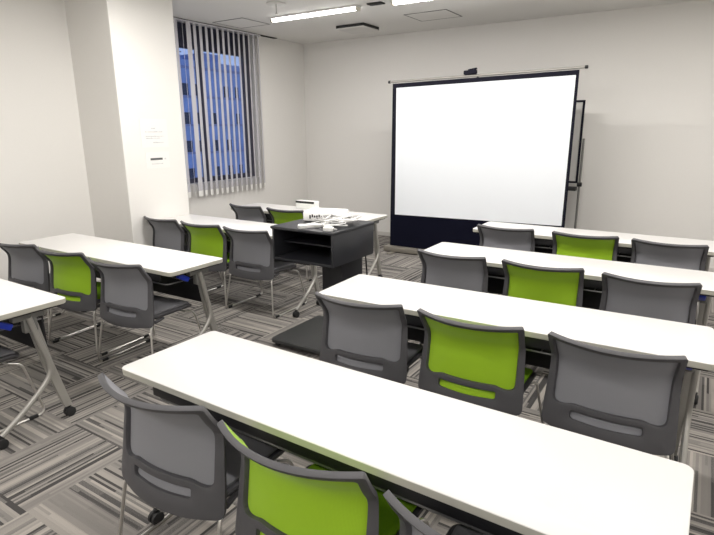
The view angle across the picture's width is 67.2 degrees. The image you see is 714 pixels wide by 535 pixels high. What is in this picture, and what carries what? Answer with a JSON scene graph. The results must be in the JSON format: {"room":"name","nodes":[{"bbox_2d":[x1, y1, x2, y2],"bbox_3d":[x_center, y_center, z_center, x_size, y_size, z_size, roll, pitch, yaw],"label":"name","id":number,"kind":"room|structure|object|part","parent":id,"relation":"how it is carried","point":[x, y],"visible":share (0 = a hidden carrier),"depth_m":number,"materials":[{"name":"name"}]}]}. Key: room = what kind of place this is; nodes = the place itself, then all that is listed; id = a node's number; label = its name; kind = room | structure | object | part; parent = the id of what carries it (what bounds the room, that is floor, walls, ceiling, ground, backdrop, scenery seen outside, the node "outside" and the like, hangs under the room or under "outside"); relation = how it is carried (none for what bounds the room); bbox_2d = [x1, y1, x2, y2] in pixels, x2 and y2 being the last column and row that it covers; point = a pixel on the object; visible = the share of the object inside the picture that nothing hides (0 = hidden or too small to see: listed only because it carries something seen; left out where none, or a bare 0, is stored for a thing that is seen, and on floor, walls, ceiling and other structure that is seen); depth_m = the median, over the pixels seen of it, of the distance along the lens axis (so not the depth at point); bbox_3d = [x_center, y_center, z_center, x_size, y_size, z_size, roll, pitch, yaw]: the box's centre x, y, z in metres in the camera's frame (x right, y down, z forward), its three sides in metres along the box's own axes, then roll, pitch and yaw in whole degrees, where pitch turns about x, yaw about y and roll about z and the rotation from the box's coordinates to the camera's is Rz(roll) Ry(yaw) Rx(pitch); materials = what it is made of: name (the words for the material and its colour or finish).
{"room":"classroom","nodes":[
{"label":"classroom","id":0,"kind":"room"},
{"bbox_2d":[0,0,99,280],"bbox_3d":[-4.073,-0.648,3.231,0.100,2.808,5.026,9,17,32],"label":"wall","id":1,"kind":"structure","parent":0,"point":[44,190],"depth_m":4.87,"materials":[{"name":"white paint"}]},
{"bbox_2d":[64,0,189,245],"bbox_3d":[-2.405,-1.240,5.486,1.074,2.808,0.698,9,17,32],"label":"wall column","id":2,"kind":"structure","parent":0,"point":[123,52],"depth_m":5.05,"materials":[{"name":"white paint"}]},
{"bbox_2d":[139,119,168,147],"bbox_3d":[-1.951,-1.295,5.174,0.002,0.265,0.305,9,17,32],"label":"paper notice","id":3,"kind":"object","parent":2,"relation":"attached to","point":[153,132],"visible":1,"depth_m":5.17,"materials":[{"name":"grey paper"}]},
{"bbox_2d":[145,151,169,168],"bbox_3d":[-1.943,-1.050,5.248,0.003,0.155,0.270,9,17,32],"label":"paper notice","id":4,"kind":"object","parent":2,"relation":"attached to","point":[153,159],"visible":1,"depth_m":5.24,"materials":[{"name":"grey paper"}]},
{"bbox_2d":[173,20,307,218],"bbox_3d":[-1.737,-1.707,7.279,0.200,2.808,3.145,9,17,32],"label":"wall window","id":5,"kind":"structure","parent":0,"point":[281,61],"depth_m":7.85,"materials":[{"name":"white paint"}]},
{"bbox_2d":[174,22,254,182],"bbox_3d":[-2.027,-2.043,6.805,0.060,1.900,1.950,9,17,32],"label":"window","id":6,"kind":"structure","parent":5,"relation":"attached to","point":[181,37],"depth_m":7.05,"materials":[{"name":"glass"}]},
{"bbox_2d":[173,17,265,197],"bbox_3d":[-1.878,-1.937,6.698,0.067,2.055,2.090,9,17,32],"label":"vertical blind","id":7,"kind":"object","parent":5,"relation":"attached to","point":[188,27],"visible":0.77,"depth_m":6.83,"materials":[{"name":"grey fabric"}]},
{"bbox_2d":[0,235,713,534],"bbox_3d":[-0.238,0.782,3.426,7.606,0.100,9.069,9,17,32],"label":"floor","id":8,"kind":"structure","parent":0,"point":[61,473],"depth_m":3.08,"materials":[{"name":"carpet"}]},
{"bbox_2d":[0,345,44,432],"bbox_3d":[-2.157,0.490,2.878,0.554,0.760,0.578,9,17,32],"label":"mesh chair","id":9,"kind":"object","parent":8,"relation":"on","point":[6,354],"visible":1,"depth_m":2.95,"materials":[{"name":"grey plastic"}]},
{"bbox_2d":[0,279,75,449],"bbox_3d":[-2.436,0.428,3.242,1.830,0.700,0.460,9,17,31],"label":"folding table","id":10,"kind":"object","parent":8,"relation":"on","point":[22,307],"visible":1,"depth_m":2.84,"materials":[{"name":"white laminate"}]},
{"bbox_3d":[-1.775,0.290,2.690,0.036,0.067,0.086,9,17,31],"label":"flip lever","id":11,"kind":"part","parent":10,"relation":"part of","materials":[{"name":"blue plastic"}]},
{"bbox_3d":[-2.371,0.249,3.304,1.520,0.275,0.087,9,17,31],"label":"modesty panel","id":12,"kind":"part","parent":10,"relation":"part of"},
{"bbox_2d":[0,243,103,340],"bbox_3d":[-2.472,0.127,4.290,0.554,0.760,0.578,7,16,26],"label":"mesh chair","id":13,"kind":"object","parent":8,"relation":"on","point":[27,266],"visible":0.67,"depth_m":4.05,"materials":[{"name":"grey fabric"}]},
{"bbox_3d":[-2.559,-0.031,4.072,0.466,0.320,0.157,7,16,26],"label":"panel","id":14,"kind":"part","parent":13,"relation":"part of","materials":[{"name":"grey fabric"}]},
{"bbox_3d":[-2.563,0.018,4.076,0.504,0.441,0.174,7,16,26],"label":"backrest frame","id":15,"kind":"part","parent":13,"relation":"part of","materials":[{"name":"grey plastic"}]},
{"bbox_3d":[-2.243,0.342,4.270,0.076,0.350,0.505,7,16,26],"label":"sled leg","id":16,"kind":"part","parent":13,"relation":"part of","materials":[{"name":"metal"}]},
{"bbox_2d":[36,247,149,355],"bbox_3d":[-1.984,0.194,4.019,0.554,0.760,0.578,7,16,26],"label":"mesh chair","id":17,"kind":"object","parent":8,"relation":"on","point":[72,276],"visible":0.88,"depth_m":3.79,"materials":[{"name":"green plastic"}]},
{"bbox_3d":[-2.075,0.085,3.804,0.504,0.441,0.174,7,16,26],"label":"backrest frame","id":18,"kind":"part","parent":17,"relation":"part of","materials":[{"name":"grey plastic"}]},
{"bbox_3d":[-2.071,0.037,3.800,0.466,0.320,0.157,7,16,26],"label":"panel","id":19,"kind":"part","parent":17,"relation":"part of","materials":[{"name":"green fabric"}]},
{"bbox_3d":[-2.178,0.358,4.204,0.076,0.350,0.505,7,16,26],"label":"sled leg","id":20,"kind":"part","parent":17,"relation":"part of","materials":[{"name":"metal"}]},
{"bbox_3d":[-1.755,0.409,3.999,0.076,0.350,0.505,7,16,26],"label":"sled leg","id":21,"kind":"part","parent":17,"relation":"part of","materials":[{"name":"metal"}]},
{"bbox_2d":[19,233,222,335],"bbox_3d":[-1.813,0.205,4.092,1.830,0.700,0.460,9,17,31],"label":"folding table","id":22,"kind":"object","parent":8,"relation":"on","point":[171,272],"visible":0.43,"depth_m":3.84,"materials":[{"name":"white laminate"}]},
{"bbox_3d":[-1.749,0.026,4.154,1.520,0.275,0.087,9,17,31],"label":"modesty panel","id":23,"kind":"part","parent":22,"relation":"part of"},
{"bbox_3d":[-1.149,0.067,3.544,0.036,0.067,0.086,9,17,31],"label":"flip lever","id":24,"kind":"part","parent":22,"relation":"part of","materials":[{"name":"blue plastic"}]},
{"bbox_2d":[87,257,201,361],"bbox_3d":[-1.454,0.277,3.687,0.554,0.760,0.578,7,16,26],"label":"mesh chair","id":25,"kind":"object","parent":8,"relation":"on","point":[128,299],"visible":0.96,"depth_m":3.48,"materials":[{"name":"grey fabric"}]},
{"bbox_3d":[-1.543,0.119,3.469,0.466,0.320,0.157,7,16,26],"label":"panel","id":26,"kind":"part","parent":25,"relation":"part of","materials":[{"name":"grey fabric"}]},
{"bbox_3d":[-1.547,0.168,3.473,0.504,0.441,0.174,7,16,26],"label":"backrest frame","id":27,"kind":"part","parent":25,"relation":"part of","materials":[{"name":"grey plastic"}]},
{"bbox_3d":[-1.646,0.440,3.875,0.076,0.350,0.505,7,16,26],"label":"sled leg","id":28,"kind":"part","parent":25,"relation":"part of","materials":[{"name":"metal"}]},
{"bbox_3d":[-1.226,0.492,3.665,0.076,0.350,0.505,7,16,26],"label":"sled leg","id":29,"kind":"part","parent":25,"relation":"part of","materials":[{"name":"metal"}]},
{"bbox_2d":[144,216,223,289],"bbox_3d":[-1.753,-0.151,5.351,0.554,0.760,0.578,10,17,33],"label":"mesh chair","id":30,"kind":"object","parent":8,"relation":"on","point":[167,233],"visible":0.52,"depth_m":5.11,"materials":[{"name":"grey fabric"}]},
{"bbox_3d":[-1.869,-0.264,5.151,0.504,0.441,0.174,10,17,33],"label":"backrest frame","id":31,"kind":"part","parent":30,"relation":"part of","materials":[{"name":"grey plastic"}]},
{"bbox_3d":[-1.864,-0.312,5.146,0.466,0.320,0.157,10,17,33],"label":"panel","id":32,"kind":"part","parent":30,"relation":"part of","materials":[{"name":"grey fabric"}]},
{"bbox_2d":[98,372,292,534],"bbox_3d":[-0.567,0.710,1.992,0.554,0.760,0.578,8,17,29],"label":"mesh chair","id":33,"kind":"object","parent":8,"relation":"on","point":[178,460],"visible":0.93,"depth_m":1.78,"materials":[{"name":"grey plastic"}]},
{"bbox_3d":[-0.753,0.871,2.187,0.076,0.350,0.505,8,17,29],"label":"sled leg","id":34,"kind":"part","parent":33,"relation":"part of","materials":[{"name":"metal"}]},
{"bbox_3d":[-0.664,0.551,1.778,0.466,0.320,0.157,8,17,29],"label":"panel","id":35,"kind":"part","parent":33,"relation":"part of","materials":[{"name":"grey fabric"}]},
{"bbox_3d":[-0.668,0.600,1.782,0.504,0.441,0.174,8,17,29],"label":"backrest frame","id":36,"kind":"part","parent":33,"relation":"part of","materials":[{"name":"grey plastic"}]},
{"bbox_3d":[-0.342,0.928,1.960,0.076,0.350,0.505,8,17,29],"label":"sled leg","id":37,"kind":"part","parent":33,"relation":"part of","materials":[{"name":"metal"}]},
{"bbox_2d":[180,220,262,306],"bbox_3d":[-1.298,-0.077,5.056,0.554,0.760,0.578,8,17,30],"label":"mesh chair","id":38,"kind":"object","parent":8,"relation":"on","point":[210,240],"visible":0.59,"depth_m":4.82,"materials":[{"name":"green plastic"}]},
{"bbox_3d":[-1.403,-0.188,4.849,0.504,0.441,0.174,8,17,30],"label":"backrest frame","id":39,"kind":"part","parent":38,"relation":"part of","materials":[{"name":"grey plastic"}]},
{"bbox_3d":[-1.399,-0.237,4.844,0.466,0.320,0.157,8,17,30],"label":"panel","id":40,"kind":"part","parent":38,"relation":"part of","materials":[{"name":"green fabric"}]},
{"bbox_3d":[-1.480,0.083,5.256,0.076,0.350,0.505,8,17,30],"label":"sled leg","id":41,"kind":"part","parent":38,"relation":"part of","materials":[{"name":"metal"}]},
{"bbox_3d":[-1.075,0.142,5.018,0.076,0.350,0.505,8,17,30],"label":"sled leg","id":42,"kind":"part","parent":38,"relation":"part of","materials":[{"name":"metal"}]},
{"bbox_2d":[165,214,319,317],"bbox_3d":[-1.131,-0.060,5.104,1.768,0.700,0.460,9,17,32],"label":"folding table","id":43,"kind":"object","parent":8,"relation":"on","point":[236,224],"visible":0.32,"depth_m":5.03,"materials":[{"name":"white laminate"}]},
{"bbox_3d":[-1.065,-0.239,5.165,1.468,0.275,0.087,9,17,32],"label":"modesty panel","id":44,"kind":"part","parent":43,"relation":"part of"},
{"bbox_2d":[229,203,266,222],"bbox_3d":[-1.115,-0.366,6.169,0.554,0.760,0.578,10,18,34],"label":"mesh chair","id":45,"kind":"object","parent":8,"relation":"on","point":[248,213],"visible":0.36,"depth_m":5.90,"materials":[{"name":"grey plastic"}]},
{"bbox_3d":[-1.227,-0.527,5.964,0.466,0.320,0.157,10,18,34],"label":"panel","id":46,"kind":"part","parent":45,"relation":"part of","materials":[{"name":"grey fabric"}]},
{"bbox_2d":[223,226,306,317],"bbox_3d":[-0.838,-0.007,4.773,0.554,0.760,0.578,8,17,29],"label":"mesh chair","id":47,"kind":"object","parent":8,"relation":"on","point":[251,252],"visible":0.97,"depth_m":4.57,"materials":[{"name":"grey fabric"}]},
{"bbox_3d":[-1.024,0.154,4.969,0.076,0.350,0.505,8,17,29],"label":"sled leg","id":48,"kind":"part","parent":47,"relation":"part of","materials":[{"name":"metal"}]},
{"bbox_3d":[-0.940,-0.117,4.564,0.504,0.441,0.174,8,17,29],"label":"backrest frame","id":49,"kind":"part","parent":47,"relation":"part of","materials":[{"name":"grey plastic"}]},
{"bbox_3d":[-0.935,-0.166,4.559,0.466,0.320,0.157,8,17,29],"label":"panel","id":50,"kind":"part","parent":47,"relation":"part of","materials":[{"name":"grey fabric"}]},
{"bbox_3d":[-0.614,0.211,4.741,0.076,0.350,0.505,8,17,29],"label":"sled leg","id":51,"kind":"part","parent":47,"relation":"part of","materials":[{"name":"metal"}]},
{"bbox_2d":[266,207,321,281],"bbox_3d":[-0.647,-0.292,5.871,0.554,0.760,0.578,8,17,30],"label":"mesh chair","id":52,"kind":"object","parent":8,"relation":"on","point":[278,216],"visible":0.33,"depth_m":5.62,"materials":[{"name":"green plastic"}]},
{"bbox_3d":[-0.751,-0.402,5.663,0.504,0.441,0.174,8,17,30],"label":"backrest frame","id":53,"kind":"part","parent":52,"relation":"part of","materials":[{"name":"grey plastic"}]},
{"bbox_3d":[-0.747,-0.451,5.659,0.466,0.320,0.157,8,17,30],"label":"panel","id":54,"kind":"part","parent":52,"relation":"part of","materials":[{"name":"green fabric"}]},
{"bbox_2d":[231,203,387,276],"bbox_3d":[-0.565,-0.278,5.937,1.830,0.700,0.460,9,17,32],"label":"folding table","id":55,"kind":"object","parent":8,"relation":"on","point":[374,217],"visible":0.3,"depth_m":5.59,"materials":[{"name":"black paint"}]},
{"bbox_2d":[296,199,318,208],"bbox_3d":[-0.553,-0.699,5.984,0.270,0.092,0.082,9,17,32],"label":"storage box","id":56,"kind":"object","parent":55,"relation":"on","point":[300,204],"visible":0.88,"depth_m":5.94,"materials":[{"name":"white plastic"}]},
{"bbox_2d":[270,219,373,354],"bbox_3d":[-0.241,0.105,3.982,0.580,0.933,0.600,9,17,32],"label":"lectern","id":57,"kind":"object","parent":8,"relation":"on","point":[340,252],"depth_m":3.86,"materials":[{"name":"black wood"}]},
{"bbox_3d":[-0.453,-0.223,4.026,0.016,0.220,0.520,9,17,32],"label":"panel","id":58,"kind":"part","parent":57,"relation":"part of","materials":[{"name":"black wood"}]},
{"bbox_3d":[-0.243,-0.091,3.912,0.492,0.018,0.508,9,17,32],"label":"panel","id":59,"kind":"part","parent":57,"relation":"part of","materials":[{"name":"black wood"}]},
{"bbox_2d":[283,233,330,247],"bbox_3d":[-0.217,-0.206,3.925,0.492,0.010,0.410,9,17,32],"label":"shelf","id":60,"kind":"object","parent":57,"relation":"attached to","point":[301,238],"depth_m":3.90,"materials":[{"name":"black wood"}]},
{"bbox_3d":[-0.291,-0.291,3.708,0.240,0.029,0.040,-5,15,-19],"label":"power strip","id":61,"kind":"part","parent":57,"relation":"part of","materials":[{"name":"white plastic"}]},
{"bbox_2d":[303,208,348,221],"bbox_3d":[-0.231,-0.388,3.979,0.308,0.081,0.212,5,15,18],"label":"projector","id":62,"kind":"object","parent":57,"relation":"on","point":[310,214],"visible":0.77,"depth_m":3.91,"materials":[{"name":"white plastic"}]},
{"bbox_2d":[323,226,336,231],"bbox_3d":[-0.179,-0.256,3.569,0.095,0.029,0.044,3,15,12],"label":"plug","id":63,"kind":"object","parent":57,"relation":"on","point":[325,228],"visible":1,"depth_m":3.55,"materials":[{"name":"white plastic"}]},
{"bbox_2d":[312,221,347,225],"bbox_3d":[-0.162,-0.322,3.778,0.262,0.037,0.326,9,17,32],"label":"cable","id":64,"kind":"object","parent":57,"relation":"on","point":[326,223],"visible":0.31,"depth_m":3.67,"materials":[{"name":"white plastic"}]},
{"bbox_2d":[314,214,356,223],"bbox_3d":[-0.171,-0.349,3.799,0.267,0.040,0.335,9,17,32],"label":"cable","id":65,"kind":"object","parent":57,"relation":"on","point":[322,218],"visible":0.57,"depth_m":3.73,"materials":[{"name":"white plastic"}]},
{"bbox_2d":[323,218,357,225],"bbox_3d":[-0.147,-0.328,3.736,0.323,0.040,0.210,-12,18,-38],"label":"cable","id":66,"kind":"object","parent":57,"relation":"on","point":[331,219],"visible":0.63,"depth_m":3.67,"materials":[{"name":"white plastic"}]},
{"bbox_2d":[324,213,361,220],"bbox_3d":[-0.102,-0.356,3.803,0.208,0.043,0.342,9,17,32],"label":"cable","id":67,"kind":"object","parent":57,"relation":"on","point":[345,215],"visible":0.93,"depth_m":3.78,"materials":[{"name":"white plastic"}]},
{"bbox_3d":[-0.025,-0.157,3.761,0.016,0.220,0.520,9,17,32],"label":"panel","id":68,"kind":"part","parent":57,"relation":"part of","materials":[{"name":"black wood"}]},
{"bbox_2d":[217,420,429,534],"bbox_3d":[-0.079,0.788,1.680,0.554,0.760,0.578,8,17,30],"label":"mesh chair","id":69,"kind":"object","parent":8,"relation":"on","point":[275,498],"visible":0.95,"depth_m":1.47,"materials":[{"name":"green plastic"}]},
{"bbox_3d":[-0.181,0.628,1.468,0.466,0.320,0.157,8,17,30],"label":"panel","id":70,"kind":"part","parent":69,"relation":"part of","materials":[{"name":"green fabric"}]},
{"bbox_3d":[0.143,1.007,1.642,0.076,0.350,0.505,8,17,30],"label":"sled leg","id":71,"kind":"part","parent":69,"relation":"part of","materials":[{"name":"metal"}]},
{"bbox_2d":[314,291,422,383],"bbox_3d":[0.097,0.470,2.907,0.554,0.760,0.578,7,16,27],"label":"mesh chair","id":72,"kind":"object","parent":8,"relation":"on","point":[371,339],"visible":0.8,"depth_m":2.69,"materials":[{"name":"grey fabric"}]},
{"bbox_3d":[0.007,0.311,2.690,0.466,0.320,0.157,7,16,27],"label":"panel","id":73,"kind":"part","parent":72,"relation":"part of","materials":[{"name":"grey fabric"}]},
{"bbox_2d":[122,331,693,534],"bbox_3d":[-0.002,0.787,1.801,1.830,0.700,0.460,9,17,32],"label":"folding table","id":74,"kind":"object","parent":8,"relation":"on","point":[487,471],"visible":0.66,"depth_m":1.52,"materials":[{"name":"white laminate"}]},
{"bbox_2d":[383,489,485,534],"bbox_3d":[0.380,0.864,1.376,0.554,0.760,0.578,8,17,31],"label":"mesh chair","id":75,"kind":"object","parent":8,"relation":"on","point":[410,524],"visible":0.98,"depth_m":1.22,"materials":[{"name":"grey plastic"}]},
{"bbox_3d":[0.273,0.753,1.169,0.504,0.441,0.174,8,17,31],"label":"backrest frame","id":76,"kind":"part","parent":75,"relation":"part of","materials":[{"name":"grey plastic"}]},
{"bbox_3d":[0.278,0.704,1.165,0.466,0.320,0.157,8,17,31],"label":"panel","id":77,"kind":"part","parent":75,"relation":"part of","materials":[{"name":"grey fabric"}]},
{"bbox_2d":[412,249,493,343],"bbox_3d":[0.736,0.225,3.840,0.554,0.760,0.578,9,17,32],"label":"mesh chair","id":78,"kind":"object","parent":8,"relation":"on","point":[466,273],"visible":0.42,"depth_m":3.60,"materials":[{"name":"grey fabric"}]},
{"bbox_3d":[0.626,0.114,3.636,0.504,0.441,0.174,9,17,32],"label":"backrest frame","id":79,"kind":"part","parent":78,"relation":"part of","materials":[{"name":"grey plastic"}]},
{"bbox_3d":[0.631,0.065,3.631,0.466,0.320,0.157,9,17,32],"label":"panel","id":80,"kind":"part","parent":78,"relation":"part of","materials":[{"name":"grey fabric"}]},
{"bbox_2d":[417,308,543,423],"bbox_3d":[0.599,0.541,2.622,0.554,0.760,0.578,9,17,31],"label":"mesh chair","id":81,"kind":"object","parent":8,"relation":"on","point":[481,365],"visible":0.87,"depth_m":2.41,"materials":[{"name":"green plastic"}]},
{"bbox_3d":[0.496,0.381,2.411,0.466,0.320,0.157,9,17,31],"label":"panel","id":82,"kind":"part","parent":81,"relation":"part of","materials":[{"name":"green fabric"}]},
{"bbox_3d":[0.820,0.760,2.582,0.076,0.350,0.505,9,17,31],"label":"sled leg","id":83,"kind":"part","parent":81,"relation":"part of","materials":[{"name":"metal"}]},
{"bbox_2d":[384,65,587,254],"bbox_3d":[1.344,-1.146,6.232,2.300,2.212,0.350,9,17,32],"label":"projection screen","id":84,"kind":"object","parent":8,"relation":"on","point":[467,153],"visible":0.75,"depth_m":6.17,"materials":[{"name":"white fabric"}]},
{"bbox_3d":[1.270,-2.195,6.013,0.150,0.070,0.050,9,17,32],"label":"handle","id":85,"kind":"part","parent":84,"relation":"part of","materials":[{"name":"black plastic"}]},
{"bbox_2d":[477,224,534,292],"bbox_3d":[1.362,-0.023,4.787,0.554,0.760,0.578,9,17,33],"label":"mesh chair","id":86,"kind":"object","parent":8,"relation":"on","point":[495,237],"visible":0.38,"depth_m":4.54,"materials":[{"name":"grey fabric"}]},
{"bbox_3d":[1.254,-0.183,4.579,0.466,0.320,0.157,9,17,33],"label":"panel","id":87,"kind":"part","parent":86,"relation":"part of","materials":[{"name":"grey fabric"}]},
{"bbox_3d":[1.249,-0.135,4.584,0.504,0.441,0.174,9,17,33],"label":"backrest frame","id":88,"kind":"part","parent":86,"relation":"part of","materials":[{"name":"grey plastic"}]},
{"bbox_2d":[319,274,713,463],"bbox_3d":[0.684,0.540,2.741,1.830,0.700,0.460,8,17,30],"label":"folding table","id":89,"kind":"object","parent":8,"relation":"on","point":[621,332],"visible":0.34,"depth_m":2.50,"materials":[{"name":"white laminate"}]},
{"bbox_3d":[0.747,0.361,2.804,1.520,0.275,0.087,8,17,30],"label":"modesty panel","id":90,"kind":"part","parent":89,"relation":"part of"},
{"bbox_2d":[502,259,584,306],"bbox_3d":[1.236,0.297,3.549,0.554,0.760,0.578,8,17,30],"label":"mesh chair","id":91,"kind":"object","parent":8,"relation":"on","point":[564,286],"visible":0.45,"depth_m":3.31,"materials":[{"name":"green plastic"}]},
{"bbox_2d":[418,242,713,403],"bbox_3d":[1.325,0.303,3.644,1.830,0.700,0.460,9,17,31],"label":"folding table","id":92,"kind":"object","parent":8,"relation":"on","point":[592,288],"visible":0.3,"depth_m":3.50,"materials":[{"name":"white laminate"}]},
{"bbox_3d":[1.389,0.125,3.705,1.520,0.275,0.087,9,17,31],"label":"modesty panel","id":93,"kind":"part","parent":92,"relation":"part of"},
{"bbox_3d":[1.989,0.165,3.096,0.036,0.067,0.086,9,17,31],"label":"flip lever","id":94,"kind":"part","parent":92,"relation":"part of","materials":[{"name":"blue plastic"}]},
{"bbox_2d":[568,100,585,228],"bbox_3d":[2.049,-1.063,6.567,1.317,1.843,0.400,9,17,32],"label":"whiteboard","id":95,"kind":"object","parent":8,"relation":"on","point":[580,105],"visible":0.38,"depth_m":6.17,"materials":[{"name":"grey paint"}]},
{"bbox_2d":[568,186,576,190],"bbox_3d":[2.045,-0.993,6.557,1.200,0.045,0.090,9,17,32],"label":"tray","id":96,"kind":"object","parent":95,"relation":"on","point":[571,188],"depth_m":6.24,"materials":[{"name":"black paint"}]},
{"bbox_3d":[2.047,-1.508,6.452,1.220,0.925,0.024,9,17,32],"label":"board frame","id":97,"kind":"part","parent":95,"relation":"part of","materials":[{"name":"metal"}]},
{"bbox_3d":[2.583,-0.793,6.284,0.026,1.390,0.025,9,17,32],"label":"post","id":98,"kind":"part","parent":95,"relation":"part of","materials":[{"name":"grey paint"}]},
{"bbox_2d":[552,231,618,260],"bbox_3d":[1.885,0.056,4.470,0.554,0.760,0.578,8,17,29],"label":"mesh chair","id":99,"kind":"object","parent":8,"relation":"on","point":[594,247],"visible":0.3,"depth_m":4.22,"materials":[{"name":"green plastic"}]},
{"bbox_2d":[473,221,713,324],"bbox_3d":[1.915,0.064,4.557,1.830,0.700,0.460,9,17,31],"label":"folding table","id":100,"kind":"object","parent":8,"relation":"on","point":[542,234],"visible":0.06,"depth_m":4.46,"materials":[{"name":"white laminate"}]},
{"bbox_3d":[1.980,-0.115,4.619,1.520,0.275,0.087,9,17,31],"label":"modesty panel","id":101,"kind":"part","parent":100,"relation":"part of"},
{"bbox_2d":[541,331,687,460],"bbox_3d":[1.100,0.613,2.329,0.554,0.760,0.578,9,17,31],"label":"mesh chair","id":102,"kind":"object","parent":8,"relation":"on","point":[629,400],"visible":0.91,"depth_m":2.12,"materials":[{"name":"grey plastic"}]},
{"bbox_3d":[0.996,0.454,2.119,0.466,0.320,0.157,9,17,31],"label":"panel","id":103,"kind":"part","parent":102,"relation":"part of","materials":[{"name":"grey fabric"}]},
{"bbox_3d":[1.321,0.833,2.289,0.076,0.350,0.505,9,17,31],"label":"sled leg","id":104,"kind":"part","parent":102,"relation":"part of","materials":[{"name":"metal"}]},
{"bbox_2d":[599,272,702,324],"bbox_3d":[1.724,0.377,3.232,0.554,0.760,0.578,8,17,29],"label":"mesh chair","id":105,"kind":"object","parent":8,"relation":"on","point":[677,302],"visible":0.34,"depth_m":3.00,"materials":[{"name":"grey fabric"}]},
{"bbox_2d":[630,238,708,323],"bbox_3d":[2.376,0.136,4.152,0.554,0.760,0.578,9,17,32],"label":"mesh chair","id":106,"kind":"object","parent":8,"relation":"on","point":[692,257],"visible":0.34,"depth_m":3.91,"materials":[{"name":"grey fabric"}]},
{"bbox_3d":[2.269,-0.025,3.944,0.466,0.320,0.157,9,17,32],"label":"panel","id":107,"kind":"part","parent":106,"relation":"part of","materials":[{"name":"grey fabric"}]},
{"bbox_3d":[2.595,0.357,4.106,0.076,0.350,0.505,9,17,32],"label":"sled leg","id":108,"kind":"part","parent":106,"relation":"part of","materials":[{"name":"metal"}]},
{"bbox_2d":[172,0,700,43],"bbox_3d":[-0.254,-2.034,2.699,7.606,0.100,9.069,9,17,32],"label":"ceiling","id":109,"kind":"structure","parent":0,"point":[390,19],"depth_m":5.95,"materials":[{"name":"white paint"}]},
{"bbox_2d":[174,17,276,38],"bbox_3d":[-1.817,-2.975,6.590,0.055,0.009,2.476,9,17,32],"label":"trim","id":110,"kind":"structure","parent":109,"relation":"attached to","point":[174,17],"depth_m":7.09,"materials":[{"name":"grey metal"}]},
{"bbox_2d":[212,18,269,27],"bbox_3d":[-1.399,-2.959,6.511,0.495,0.005,0.480,9,17,32],"label":"ceiling hatch","id":111,"kind":"object","parent":109,"relation":"attached to","point":[238,22],"visible":1,"depth_m":6.51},
{"bbox_2d":[266,1,286,13],"bbox_3d":[-0.825,-2.650,5.500,0.209,0.103,0.209,9,17,32],"label":"sprinkler","id":112,"kind":"object","parent":109,"relation":"attached to","point":[270,3],"visible":1,"depth_m":5.46,"materials":[{"name":"silver metal"}]},
{"bbox_2d":[269,4,360,22],"bbox_3d":[-0.482,-2.784,5.913,1.190,0.052,0.100,9,17,32],"label":"ceiling lamp","id":113,"kind":"object","parent":109,"relation":"attached to","point":[355,7],"visible":1,"depth_m":5.85,"materials":[{"name":"white plastic"}]},
{"bbox_2d":[335,22,378,33],"bbox_3d":[0.008,-3.012,6.769,0.410,0.047,0.390,9,17,32],"label":"ceiling vent","id":114,"kind":"object","parent":109,"relation":"in","point":[355,28],"visible":1,"depth_m":6.69,"materials":[{"name":"white metal"}]},
{"bbox_2d":[367,1,384,5],"bbox_3d":[0.194,-2.705,5.511,0.170,0.013,0.090,9,17,32],"label":"air slot","id":115,"kind":"object","parent":109,"relation":"attached to","point":[379,2],"visible":1,"depth_m":5.49,"materials":[{"name":"black metal"}]},
{"bbox_2d":[390,0,426,5],"bbox_3d":[0.857,-2.577,5.081,1.190,0.052,0.100,9,17,32],"label":"ceiling lamp","id":116,"kind":"object","parent":109,"relation":"attached to","point":[393,2],"visible":1,"depth_m":5.31,"materials":[{"name":"white plastic"}]},
{"bbox_2d":[404,9,461,20],"bbox_3d":[0.869,-2.872,6.125,0.520,0.005,0.460,9,17,32],"label":"ceiling hatch","id":117,"kind":"object","parent":109,"relation":"attached to","point":[437,14],"visible":1,"depth_m":6.12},
{"bbox_2d":[303,0,713,267],"bbox_3d":[2.172,-1.583,6.716,7.606,2.808,0.100,9,17,32],"label":"wall","id":118,"kind":"structure","parent":0,"point":[647,85],"depth_m":6.25,"materials":[{"name":"white paint"}]},
{"bbox_2d":[378,231,713,271],"bbox_3d":[2.234,-0.228,6.962,7.206,0.060,0.012,9,17,32],"label":"baseboard","id":119,"kind":"structure","parent":118,"relation":"attached to","point":[379,232],"depth_m":8.06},
{"label":"outside","id":120,"kind":"structure","parent":0,"visible":0},
{"bbox_2d":[176,51,244,177],"bbox_3d":[-25.602,-6.588,68.693,14.250,41.800,55.000,9,17,32],"label":"office building","id":121,"kind":"structure","parent":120,"point":[185,86],"depth_m":66.10,"materials":[{"name":"blue glass"}]}
]}

